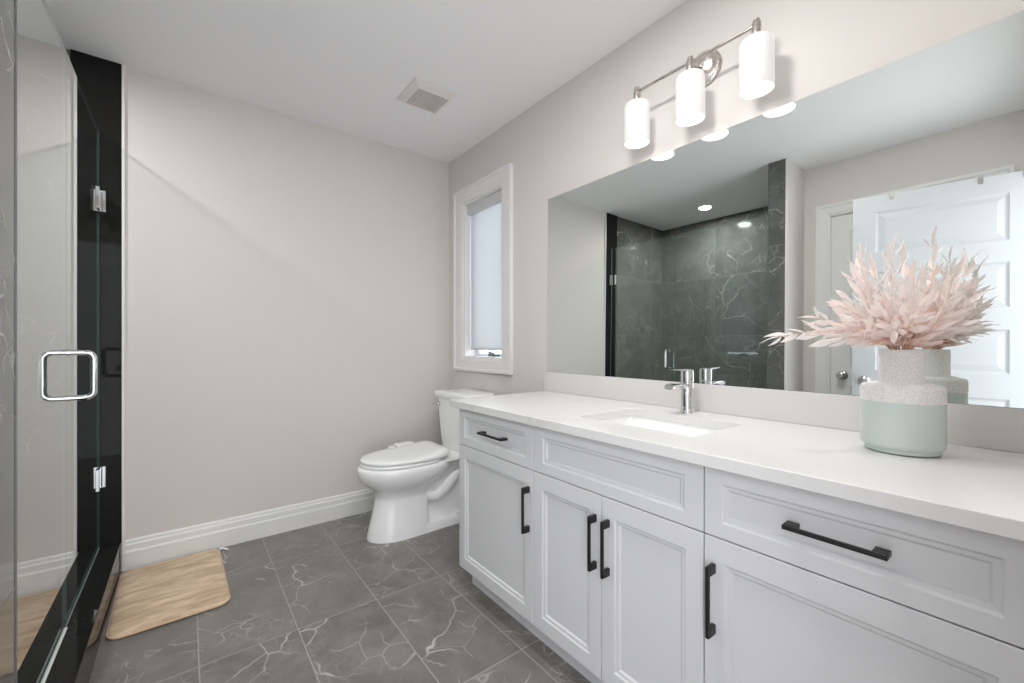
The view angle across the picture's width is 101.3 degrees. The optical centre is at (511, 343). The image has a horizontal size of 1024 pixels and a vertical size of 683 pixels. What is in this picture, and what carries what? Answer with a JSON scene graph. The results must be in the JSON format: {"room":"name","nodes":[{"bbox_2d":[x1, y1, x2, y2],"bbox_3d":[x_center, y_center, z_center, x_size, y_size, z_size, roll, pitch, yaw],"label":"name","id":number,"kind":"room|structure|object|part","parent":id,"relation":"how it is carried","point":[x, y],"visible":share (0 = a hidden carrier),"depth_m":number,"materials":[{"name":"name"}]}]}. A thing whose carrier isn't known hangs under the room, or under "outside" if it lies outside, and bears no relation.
{"room":"bathroom","nodes":[
{"label":"bathroom","id":0,"kind":"room"},
{"bbox_2d":[0,0,14,682],"bbox_3d":[-1.345,-0.123,0.494,0.982,2.440,0.108,0,0,-38],"label":"wall","id":1,"kind":"structure","parent":0,"point":[7,7],"depth_m":0.80,"materials":[{"name":"stone"}]},
{"bbox_2d":[15,0,16,682],"bbox_3d":[-0.992,-0.192,0.838,0.006,2.302,0.008,0,0,-38],"label":"trim","id":2,"kind":"structure","parent":1,"relation":"attached to","point":[15,0],"depth_m":0.84,"materials":[{"name":"metal"}]},
{"bbox_2d":[45,543,120,682],"bbox_3d":[-1.497,1.028,1.387,0.168,0.138,1.487,0,0,-38],"label":"shower curb","id":3,"kind":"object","parent":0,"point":[74,661],"depth_m":1.48,"materials":[{"name":"black stone"}]},
{"bbox_2d":[17,0,67,682],"bbox_3d":[-1.270,-0.015,1.108,0.018,1.946,0.765,0,0,-38],"label":"shower panel","id":4,"kind":"object","parent":3,"relation":"on","point":[41,51],"visible":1,"depth_m":1.17,"materials":[{"name":"clear glass"}]},
{"bbox_2d":[66,51,105,625],"bbox_3d":[-1.723,-0.015,1.691,0.151,1.946,0.705,0,0,-38],"label":"shower door","id":5,"kind":"structure","parent":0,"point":[85,200],"depth_m":1.62,"materials":[{"name":"clear glass"}]},
{"bbox_3d":[-1.534,0.110,1.448,0.151,0.183,0.025,0,0,-38],"label":"door handle","id":6,"kind":"part","parent":5,"relation":"part of","materials":[{"name":"silver metal"}]},
{"bbox_2d":[121,67,448,570],"bbox_3d":[-1.224,-0.123,2.629,2.123,2.440,0.140,0,0,-38],"label":"wall","id":7,"kind":"structure","parent":0,"point":[287,277],"depth_m":2.40,"materials":[{"name":"beige paint"}]},
{"bbox_2d":[70,49,121,547],"bbox_3d":[-1.948,-0.192,1.970,0.172,2.302,0.012,0,0,-38],"label":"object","id":8,"kind":"structure","parent":7,"relation":"attached to","point":[100,80],"depth_m":1.99,"materials":[{"name":"black stone"}]},
{"bbox_2d":[122,64,124,571],"bbox_3d":[-1.875,-0.123,2.026,0.010,2.440,0.013,0,0,-38],"label":"trim","id":9,"kind":"structure","parent":7,"relation":"attached to","point":[123,66],"depth_m":2.02,"materials":[{"name":"white paint"}]},
{"bbox_2d":[125,488,374,570],"bbox_3d":[-1.167,1.024,2.575,1.780,0.145,0.016,0,0,-38],"label":"baseboard","id":10,"kind":"structure","parent":7,"relation":"attached to","point":[142,551],"depth_m":2.31,"materials":[{"name":"white paint"}]},
{"bbox_2d":[89,511,590,682],"bbox_3d":[-0.745,1.157,1.162,3.250,0.120,3.150,0,0,-38],"label":"floor","id":11,"kind":"structure","parent":0,"point":[324,602],"depth_m":1.62,"materials":[{"name":"grey tile"}]},
{"bbox_2d":[105,547,230,639],"bbox_3d":[-1.514,1.088,1.894,0.425,0.017,0.611,0,0,-38],"label":"bath mat","id":12,"kind":"object","parent":11,"relation":"on","point":[151,596],"visible":1,"depth_m":1.82,"materials":[{"name":"beige wood"}]},
{"bbox_2d":[357,388,493,543],"bbox_3d":[-0.542,0.704,2.555,0.781,0.787,0.460,0,0,-38],"label":"toilet","id":13,"kind":"object","parent":11,"relation":"on","point":[415,486],"visible":0.84,"depth_m":2.41,"materials":[{"name":"white ceramic"}]},
{"bbox_3d":[-0.646,0.678,2.461,0.476,0.018,0.352,0,0,-38],"label":"seat","id":14,"kind":"part","parent":13,"relation":"part of","materials":[{"name":"white plastic"}]},
{"bbox_3d":[-0.630,0.892,2.474,0.544,0.409,0.368,0,0,-38],"label":"bowl","id":15,"kind":"part","parent":13,"relation":"part of","materials":[{"name":"white ceramic"}]},
{"bbox_3d":[-0.642,0.643,2.464,0.482,0.046,0.352,0,0,-38],"label":"lid","id":16,"kind":"part","parent":13,"relation":"part of","materials":[{"name":"white plastic"}]},
{"bbox_3d":[-0.307,0.519,2.725,0.201,0.328,0.400,0,0,-38],"label":"tank","id":17,"kind":"part","parent":13,"relation":"part of","materials":[{"name":"white ceramic"}]},
{"bbox_3d":[-0.315,0.332,2.718,0.222,0.044,0.440,0,0,-38],"label":"tank lid","id":18,"kind":"part","parent":13,"relation":"part of","materials":[{"name":"white ceramic"}]},
{"bbox_2d":[459,408,1023,682],"bbox_3d":[0.478,0.691,1.406,0.611,0.812,1.626,0,0,-38],"label":"bathroom vanity","id":19,"kind":"object","parent":11,"relation":"on","point":[629,565],"visible":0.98,"depth_m":0.97,"materials":[{"name":"white paint"}]},
{"bbox_3d":[-0.080,0.364,1.653,0.033,0.010,0.165,0,0,-38],"label":"handle","id":20,"kind":"part","parent":19,"relation":"part of","materials":[{"name":"black metal"}]},
{"bbox_3d":[-0.073,0.367,1.688,0.020,0.158,0.503,0,0,-38],"label":"drawer","id":21,"kind":"part","parent":19,"relation":"part of","materials":[{"name":"white paint"}]},
{"bbox_3d":[-0.073,0.721,1.688,0.020,0.544,0.503,0,0,-38],"label":"door","id":22,"kind":"part","parent":19,"relation":"part of","materials":[{"name":"white paint"}]},
{"bbox_3d":[0.047,0.590,1.489,0.033,0.162,0.010,0,0,-38],"label":"handle","id":23,"kind":"part","parent":19,"relation":"part of","materials":[{"name":"black metal"}]},
{"bbox_3d":[0.177,0.721,1.366,0.020,0.544,0.306,0,0,-38],"label":"door","id":24,"kind":"part","parent":19,"relation":"part of","materials":[{"name":"white paint"}]},
{"bbox_3d":[0.237,0.590,1.245,0.033,0.162,0.010,0,0,-38],"label":"handle","id":25,"kind":"part","parent":19,"relation":"part of","materials":[{"name":"black metal"}]},
{"bbox_3d":[0.267,0.590,1.207,0.033,0.162,0.010,0,0,-38],"label":"handle","id":26,"kind":"part","parent":19,"relation":"part of","materials":[{"name":"black metal"}]},
{"bbox_3d":[0.272,0.367,1.244,0.020,0.158,0.616,0,0,-38],"label":"false drawer","id":27,"kind":"part","parent":19,"relation":"part of","materials":[{"name":"white paint"}]},
{"bbox_3d":[0.367,0.721,1.122,0.020,0.544,0.307,0,0,-38],"label":"door","id":28,"kind":"part","parent":19,"relation":"part of","materials":[{"name":"white paint"}]},
{"bbox_3d":[0.456,0.590,0.964,0.033,0.162,0.010,0,0,-38],"label":"handle","id":29,"kind":"part","parent":19,"relation":"part of","materials":[{"name":"black metal"}]},
{"bbox_2d":[450,391,1023,541],"bbox_3d":[0.469,0.269,1.428,0.601,0.030,1.676,0,0,-38],"label":"countertop","id":30,"kind":"structure","parent":19,"relation":"on","point":[973,488],"depth_m":0.94,"materials":[{"name":"white stone"}]},
{"bbox_2d":[603,416,718,436],"bbox_3d":[0.479,0.348,1.399,0.341,0.126,0.466,0,0,-38],"label":"sink","id":31,"kind":"object","parent":30,"relation":"in","point":[664,426],"visible":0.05,"depth_m":1.54,"materials":[{"name":"white ceramic"}]},
{"bbox_2d":[664,369,694,412],"bbox_3d":[0.619,0.172,1.532,0.169,0.163,0.052,0,0,-38],"label":"faucet","id":32,"kind":"object","parent":30,"relation":"on","point":[687,384],"visible":1,"depth_m":1.53,"materials":[{"name":"silver metal"}]},
{"bbox_3d":[0.599,0.155,1.517,0.119,0.021,0.050,0,0,-38],"label":"spout","id":33,"kind":"part","parent":32,"relation":"part of","materials":[{"name":"silver metal"}]},
{"bbox_3d":[0.620,0.116,1.532,0.123,0.050,0.046,0,0,-38],"label":"lever handle","id":34,"kind":"part","parent":32,"relation":"part of","materials":[{"name":"silver metal"}]},
{"bbox_2d":[860,349,946,457],"bbox_3d":[0.923,0.134,0.996,0.152,0.240,0.152,0,0,-38],"label":"vase","id":35,"kind":"object","parent":30,"relation":"on","point":[902,414],"visible":1,"depth_m":0.95,"materials":[{"name":"green ceramic"}]},
{"bbox_2d":[838,314,900,349],"bbox_3d":[0.829,0.051,0.949,0.237,0.232,0.057,0,0,-22],"label":"branch","id":36,"kind":"object","parent":35,"relation":"in","point":[850,321],"visible":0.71,"depth_m":0.94,"materials":[{"name":"pink plant"}]},
{"bbox_2d":[867,282,875,308],"bbox_3d":[0.889,0.004,1.008,0.069,0.327,0.094,0,0,-32],"label":"branch","id":37,"kind":"object","parent":35,"relation":"in","point":[870,288],"visible":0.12,"depth_m":1.01,"materials":[{"name":"pink plant"}]},
{"bbox_2d":[874,268,903,349],"bbox_3d":[0.885,-0.007,0.990,0.072,0.348,0.064,0,0,43],"label":"branch","id":38,"kind":"object","parent":35,"relation":"in","point":[878,279],"visible":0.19,"depth_m":1.00,"materials":[{"name":"pink plant"}]},
{"bbox_2d":[879,232,904,349],"bbox_3d":[0.892,-0.046,0.982,0.107,0.426,0.067,0,0,-38],"label":"branch","id":39,"kind":"object","parent":35,"relation":"in","point":[889,253],"visible":0.62,"depth_m":0.97,"materials":[{"name":"pink plant"}]},
{"bbox_2d":[894,241,911,340],"bbox_3d":[0.954,-0.041,1.010,0.051,0.416,0.096,0,0,28],"label":"branch","id":40,"kind":"object","parent":35,"relation":"in","point":[902,252],"visible":0.2,"depth_m":1.02,"materials":[{"name":"pink plant"}]},
{"bbox_2d":[890,274,919,349],"bbox_3d":[0.873,0.011,0.928,0.192,0.312,0.052,0,0,-38],"label":"branch","id":41,"kind":"object","parent":35,"relation":"in","point":[900,307],"visible":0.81,"depth_m":0.90,"materials":[{"name":"pink plant"}]},
{"bbox_2d":[900,261,923,349],"bbox_3d":[0.916,-0.014,0.956,0.078,0.362,0.059,0,0,-38],"label":"branch","id":42,"kind":"object","parent":35,"relation":"in","point":[903,266],"visible":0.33,"depth_m":0.96,"materials":[{"name":"pink plant"}]},
{"bbox_2d":[894,311,936,345],"bbox_3d":[0.868,0.046,0.935,0.062,0.242,0.197,0,0,26],"label":"branch","id":43,"kind":"object","parent":35,"relation":"in","point":[919,318],"visible":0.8,"depth_m":0.90,"materials":[{"name":"pink plant"}]},
{"bbox_2d":[905,259,931,349],"bbox_3d":[0.901,-0.011,0.955,0.055,0.356,0.099,0,0,7],"label":"branch","id":44,"kind":"object","parent":35,"relation":"in","point":[912,272],"visible":0.47,"depth_m":0.93,"materials":[{"name":"pink plant"}]},
{"bbox_2d":[901,291,936,346],"bbox_3d":[0.898,0.028,0.936,0.153,0.279,0.085,0,0,-38],"label":"branch","id":45,"kind":"object","parent":35,"relation":"in","point":[928,299],"visible":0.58,"depth_m":0.90,"materials":[{"name":"pink plant"}]},
{"bbox_2d":[918,253,945,297],"bbox_3d":[0.991,-0.029,1.021,0.184,0.393,0.051,0,0,-28],"label":"branch","id":46,"kind":"object","parent":35,"relation":"in","point":[941,265],"visible":0.09,"depth_m":1.03,"materials":[{"name":"pink plant"}]},
{"bbox_2d":[907,313,959,345],"bbox_3d":[0.919,0.050,0.943,0.040,0.235,0.149,0,0,1],"label":"branch","id":47,"kind":"object","parent":35,"relation":"in","point":[938,330],"visible":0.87,"depth_m":0.92,"materials":[{"name":"pink plant"}]},
{"bbox_2d":[930,288,941,310],"bbox_3d":[0.990,0.002,1.010,0.151,0.331,0.057,0,0,-22],"label":"branch","id":48,"kind":"object","parent":35,"relation":"in","point":[938,297],"visible":0.09,"depth_m":1.01,"materials":[{"name":"pink plant"}]},
{"bbox_2d":[907,321,983,347],"bbox_3d":[0.992,0.057,0.974,0.184,0.220,0.052,0,0,5],"label":"branch","id":49,"kind":"object","parent":35,"relation":"in","point":[957,323],"visible":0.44,"depth_m":0.97,"materials":[{"name":"pink plant"}]},
{"bbox_2d":[912,293,988,349],"bbox_3d":[1.017,0.022,0.985,0.223,0.291,0.062,0,0,-1],"label":"branch","id":50,"kind":"object","parent":35,"relation":"in","point":[965,314],"visible":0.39,"depth_m":0.97,"materials":[{"name":"pink plant"}]},
{"bbox_2d":[907,319,994,348],"bbox_3d":[0.998,0.051,0.980,0.187,0.233,0.045,0,0,21],"label":"branch","id":51,"kind":"object","parent":35,"relation":"in","point":[963,327],"visible":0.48,"depth_m":0.96,"materials":[{"name":"pink plant"}]},
{"bbox_3d":[0.597,0.364,0.782,0.033,0.010,0.160,0,0,-38],"label":"handle","id":52,"kind":"part","parent":19,"relation":"part of","materials":[{"name":"black metal"}]},
{"bbox_3d":[0.616,0.367,0.801,0.020,0.158,0.500,0,0,-38],"label":"drawer","id":53,"kind":"part","parent":19,"relation":"part of","materials":[{"name":"white paint"}]},
{"bbox_3d":[0.616,0.721,0.801,0.020,0.544,0.500,0,0,-38],"label":"door","id":54,"kind":"part","parent":19,"relation":"part of","materials":[{"name":"white paint"}]},
{"bbox_2d":[46,0,685,162],"bbox_3d":[-0.745,-1.403,1.162,3.250,0.120,3.150,0,0,-38],"label":"ceiling","id":55,"kind":"structure","parent":0,"point":[342,65],"depth_m":1.91,"materials":[{"name":"white paint"}]},
{"bbox_2d":[396,77,455,113],"bbox_3d":[-0.467,-1.334,2.283,0.237,0.018,0.242,0,0,-38],"label":"ceiling vent","id":56,"kind":"object","parent":55,"relation":"in","point":[419,93],"visible":1,"depth_m":2.26,"materials":[{"name":"white plastic"}]},
{"bbox_2d":[408,89,446,111],"bbox_3d":[-0.465,-1.329,2.297,0.170,0.005,0.160,0,0,-38],"label":"grille","id":57,"kind":"object","parent":56,"relation":"attached to","point":[428,100],"depth_m":2.29,"materials":[{"name":"white plastic"}]},
{"bbox_2d":[449,0,1023,394],"bbox_3d":[0.435,-0.123,2.093,0.160,2.440,3.022,0,0,-38],"label":"wall","id":58,"kind":"structure","parent":0,"point":[572,138],"depth_m":1.75,"materials":[{"name":"beige paint"}]},
{"bbox_2d":[453,163,512,374],"bbox_3d":[-0.148,-0.446,2.820,0.179,1.264,0.672,0,0,-38],"label":"window","id":59,"kind":"structure","parent":58,"relation":"in","point":[464,358],"depth_m":2.87,"materials":[{"name":"white paint"}]},
{"bbox_2d":[468,190,501,349],"bbox_3d":[-0.157,-0.463,2.810,0.060,1.014,0.438,0,0,-38],"label":"roller blind","id":60,"kind":"object","parent":59,"relation":"attached to","point":[486,213],"visible":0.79,"depth_m":2.83,"materials":[{"name":"white fabric"}]},
{"bbox_3d":[-0.302,-0.467,2.964,0.016,0.871,0.006,0,0,-38],"label":"bead chain","id":61,"kind":"part","parent":60,"relation":"part of","materials":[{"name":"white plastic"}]},
{"bbox_3d":[-0.157,0.037,2.810,0.014,0.014,0.431,0,0,-38],"label":"rail","id":62,"kind":"part","parent":60,"relation":"part of","materials":[{"name":"white plastic"}]},
{"bbox_3d":[-0.106,-0.442,2.850,0.035,1.058,0.439,0,0,-38],"label":"sash","id":63,"kind":"part","parent":59,"relation":"part of","materials":[{"name":"white plastic"}]},
{"bbox_2d":[624,17,774,148],"bbox_3d":[0.666,-0.958,1.546,0.146,0.284,0.554,0,0,-38],"label":"vanity light","id":64,"kind":"object","parent":58,"relation":"attached to","point":[757,50],"visible":1,"depth_m":1.49,"materials":[{"name":"white glass"}]},
{"bbox_3d":[0.509,-0.897,1.711,0.100,0.164,0.100,0,0,-38],"label":"lamp shade","id":65,"kind":"part","parent":64,"relation":"part of","materials":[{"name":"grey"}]},
{"bbox_3d":[0.649,-0.897,1.530,0.100,0.164,0.100,0,0,-38],"label":"lamp shade","id":66,"kind":"part","parent":64,"relation":"part of","materials":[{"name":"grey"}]},
{"bbox_3d":[0.676,-1.027,1.546,0.061,0.024,0.020,0,0,-38],"label":"arm","id":67,"kind":"part","parent":64,"relation":"part of","materials":[{"name":"silver metal"}]},
{"bbox_3d":[0.788,-0.897,1.353,0.100,0.164,0.100,0,0,-38],"label":"lamp shade","id":68,"kind":"part","parent":64,"relation":"part of","materials":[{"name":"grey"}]},
{"bbox_2d":[544,372,1023,452],"bbox_3d":[0.695,0.203,1.612,0.019,0.102,1.688,0,0,-38],"label":"backsplash","id":69,"kind":"structure","parent":58,"relation":"attached to","point":[981,426],"depth_m":1.36,"materials":[{"name":"stone"}]},
{"bbox_2d":[547,10,1023,407],"bbox_3d":[0.704,-0.313,1.605,0.012,0.927,1.664,0,0,-38],"label":"wall mirror","id":70,"kind":"object","parent":58,"relation":"attached to","point":[690,255],"visible":1,"depth_m":1.31,"materials":[{"name":"white mirror"}]},
{"bbox_2d":[761,323,892,349],"bbox_3d":[0.750,0.058,0.988,0.356,0.219,0.054,0,0,-8],"label":"branch","id":71,"kind":"object","parent":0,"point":[848,332],"visible":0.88,"depth_m":0.99,"materials":[{"name":"pink plant"}]},
{"bbox_3d":[0.767,0.068,0.987,0.325,0.198,0.003,0,0,-2],"label":"stem","id":72,"kind":"part","parent":71,"relation":"part of","materials":[{"name":"pink plant"}]},
{"bbox_2d":[798,307,889,349],"bbox_3d":[0.792,0.040,0.989,0.281,0.254,0.052,0,0,-12],"label":"branch","id":73,"kind":"object","parent":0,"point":[823,322],"visible":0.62,"depth_m":0.98,"materials":[{"name":"pink plant"}]},
{"bbox_2d":[799,320,893,349],"bbox_3d":[0.802,0.053,0.987,0.253,0.228,0.062,0,0,4],"label":"branch","id":74,"kind":"object","parent":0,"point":[810,325],"visible":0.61,"depth_m":1.00,"materials":[{"name":"pink plant"}]},
{"bbox_2d":[809,333,896,348],"bbox_3d":[0.827,0.057,1.003,0.214,0.221,0.062,0,0,7],"label":"branch","id":75,"kind":"object","parent":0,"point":[824,342],"visible":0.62,"depth_m":1.01,"materials":[{"name":"pink plant"}]},
{"bbox_2d":[825,299,883,337],"bbox_3d":[0.824,0.032,0.972,0.245,0.270,0.059,0,0,-12],"label":"branch","id":76,"kind":"object","parent":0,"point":[838,305],"visible":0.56,"depth_m":0.96,"materials":[{"name":"pink plant"}]},
{"bbox_2d":[835,290,874,328],"bbox_3d":[0.837,0.021,0.988,0.198,0.292,0.050,0,0,-21],"label":"branch","id":77,"kind":"object","parent":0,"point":[841,294],"visible":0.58,"depth_m":0.97,"materials":[{"name":"pink plant"}]},
{"bbox_2d":[840,262,891,349],"bbox_3d":[0.840,-0.010,0.981,0.191,0.354,0.054,0,0,-24],"label":"branch","id":78,"kind":"object","parent":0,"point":[863,297],"visible":0.56,"depth_m":0.97,"materials":[{"name":"pink plant"}]},
{"bbox_2d":[846,240,890,349],"bbox_3d":[0.863,-0.038,1.005,0.124,0.411,0.051,0,0,-17],"label":"branch","id":79,"kind":"object","parent":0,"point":[863,272],"visible":0.41,"depth_m":1.00,"materials":[{"name":"pink plant"}]},
{"bbox_2d":[851,321,895,349],"bbox_3d":[0.841,0.059,0.968,0.214,0.216,0.041,0,0,-24],"label":"branch","id":80,"kind":"object","parent":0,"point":[868,326],"visible":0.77,"depth_m":0.95,"materials":[{"name":"pink plant"}]},
{"bbox_2d":[863,251,900,349],"bbox_3d":[0.852,-0.018,0.971,0.154,0.372,0.072,0,0,-38],"label":"branch","id":81,"kind":"object","parent":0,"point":[872,266],"visible":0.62,"depth_m":0.95,"materials":[{"name":"pink plant"}]},
{"bbox_3d":[0.869,-0.004,0.966,0.138,0.342,0.004,0,0,-24],"label":"stem","id":82,"kind":"part","parent":81,"relation":"part of","materials":[{"name":"pink plant"}]},
{"bbox_2d":[866,299,904,349],"bbox_3d":[0.846,0.036,0.939,0.215,0.263,0.040,0,0,-30],"label":"branch","id":83,"kind":"object","parent":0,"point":[876,310],"visible":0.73,"depth_m":0.92,"materials":[{"name":"pink plant"}]},
{"bbox_2d":[871,316,907,349],"bbox_3d":[0.851,0.053,0.940,0.210,0.229,0.063,0,0,-38],"label":"branch","id":84,"kind":"object","parent":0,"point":[888,331],"visible":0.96,"depth_m":0.93,"materials":[{"name":"pink plant"}]},
{"bbox_2d":[907,268,935,349],"bbox_3d":[0.972,-0.009,1.002,0.100,0.352,0.049,0,0,-32],"label":"branch","id":85,"kind":"object","parent":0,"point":[922,277],"visible":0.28,"depth_m":1.01,"materials":[{"name":"pink plant"}]},
{"bbox_2d":[912,225,942,346],"bbox_3d":[0.970,-0.058,0.988,0.115,0.450,0.049,0,0,-22],"label":"branch","id":86,"kind":"object","parent":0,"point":[930,277],"visible":0.53,"depth_m":0.99,"materials":[{"name":"pink plant"}]},
{"bbox_2d":[911,292,966,349],"bbox_3d":[0.934,0.027,0.938,0.052,0.281,0.119,0,0,-38],"label":"branch","id":87,"kind":"object","parent":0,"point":[944,309],"visible":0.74,"depth_m":0.92,"materials":[{"name":"pink plant"}]},
{"bbox_2d":[929,255,964,320],"bbox_3d":[0.972,-0.017,0.971,0.115,0.368,0.056,0,0,9],"label":"branch","id":88,"kind":"object","parent":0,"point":[946,283],"visible":0.39,"depth_m":0.96,"materials":[{"name":"pink plant"}]},
{"bbox_2d":[930,246,980,321],"bbox_3d":[1.010,-0.032,0.978,0.187,0.398,0.060,0,0,-10],"label":"branch","id":89,"kind":"object","parent":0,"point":[967,270],"visible":0.41,"depth_m":0.99,"materials":[{"name":"pink plant"}]},
{"bbox_2d":[931,276,983,314],"bbox_3d":[1.007,0.003,1.002,0.183,0.328,0.060,0,0,5],"label":"branch","id":90,"kind":"object","parent":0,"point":[968,286],"visible":0.23,"depth_m":0.98,"materials":[{"name":"pink plant"}]},
{"bbox_2d":[939,286,996,334],"bbox_3d":[1.006,0.017,0.979,0.195,0.301,0.054,0,0,12],"label":"branch","id":91,"kind":"object","parent":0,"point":[973,299],"visible":0.38,"depth_m":0.96,"materials":[{"name":"pink plant"}]}
]}

